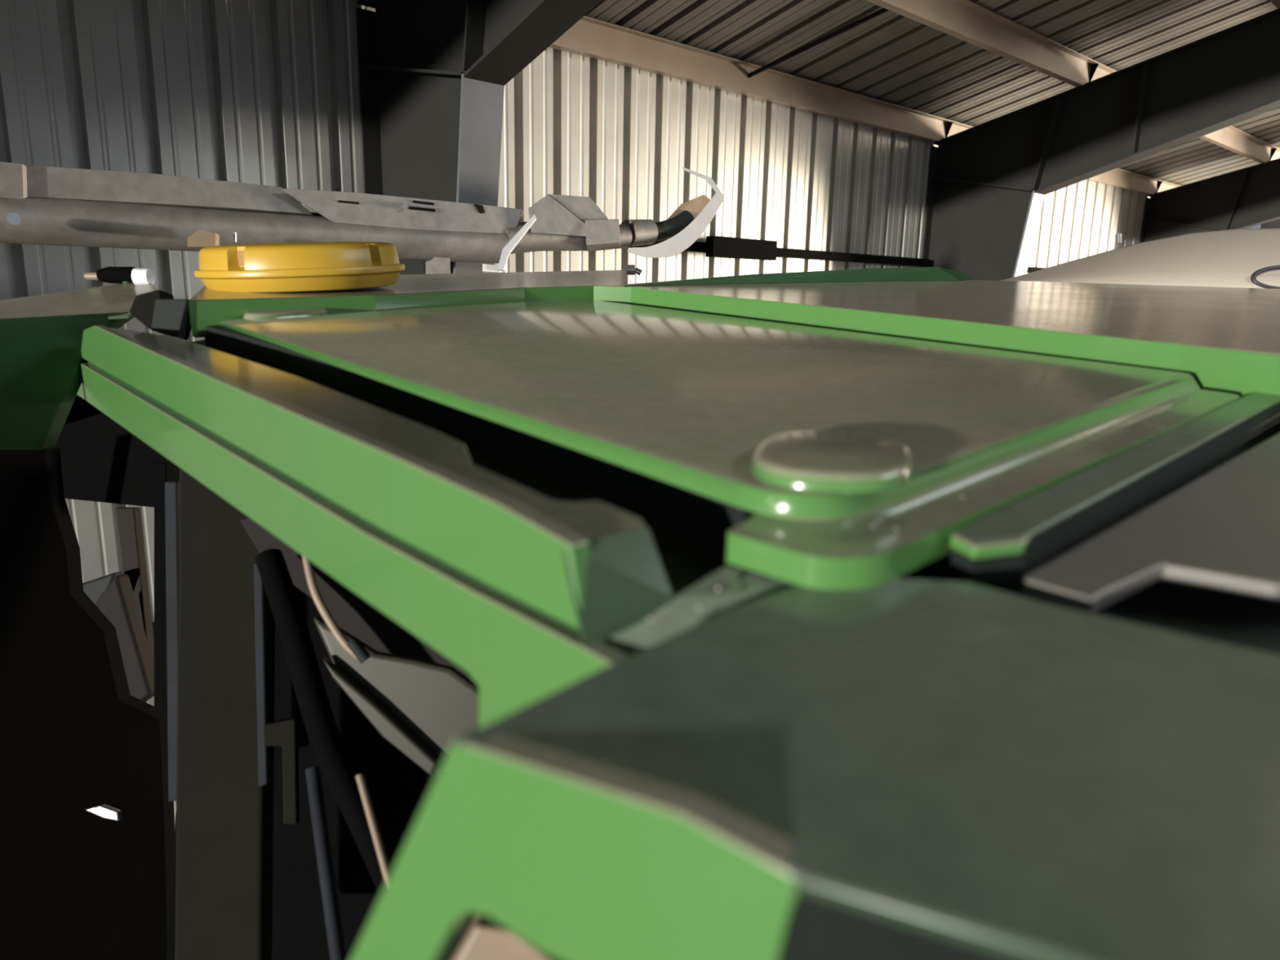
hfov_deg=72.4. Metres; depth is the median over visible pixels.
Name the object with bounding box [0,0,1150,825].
wall
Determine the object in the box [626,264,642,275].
fitting
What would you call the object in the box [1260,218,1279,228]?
wall
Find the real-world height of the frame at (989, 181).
7.667 m
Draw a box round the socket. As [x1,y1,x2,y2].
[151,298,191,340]
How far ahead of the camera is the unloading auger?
3.50 m
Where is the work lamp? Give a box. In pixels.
[84,266,155,284]
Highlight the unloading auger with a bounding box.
[0,161,724,274]
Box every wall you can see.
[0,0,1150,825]
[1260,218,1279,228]
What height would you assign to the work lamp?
0.047 m
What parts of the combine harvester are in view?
door frame, seat, latch handle, seat, door post, cab post, latch plate, grab rail, panel, rail, sill, hatch lid, corner panel, rail, rail, panel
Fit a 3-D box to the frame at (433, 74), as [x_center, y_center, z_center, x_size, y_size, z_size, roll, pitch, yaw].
[1.970,-0.333,1.333,0.220,7.667,10.186,-10,16,-41]
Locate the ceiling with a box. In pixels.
[548,0,1279,195]
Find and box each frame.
[355,0,601,275]
[920,8,1279,280]
[1140,158,1279,242]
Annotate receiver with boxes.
[194,241,404,293]
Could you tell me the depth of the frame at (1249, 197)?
11.84 m
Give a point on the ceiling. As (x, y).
(931, 70)
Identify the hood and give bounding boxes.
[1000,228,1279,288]
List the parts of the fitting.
stem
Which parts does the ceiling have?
brace rod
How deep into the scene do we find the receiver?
1.46 m
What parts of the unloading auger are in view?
lever, clamp plate, clamp plate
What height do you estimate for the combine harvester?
3.836 m
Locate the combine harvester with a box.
[0,266,1279,959]

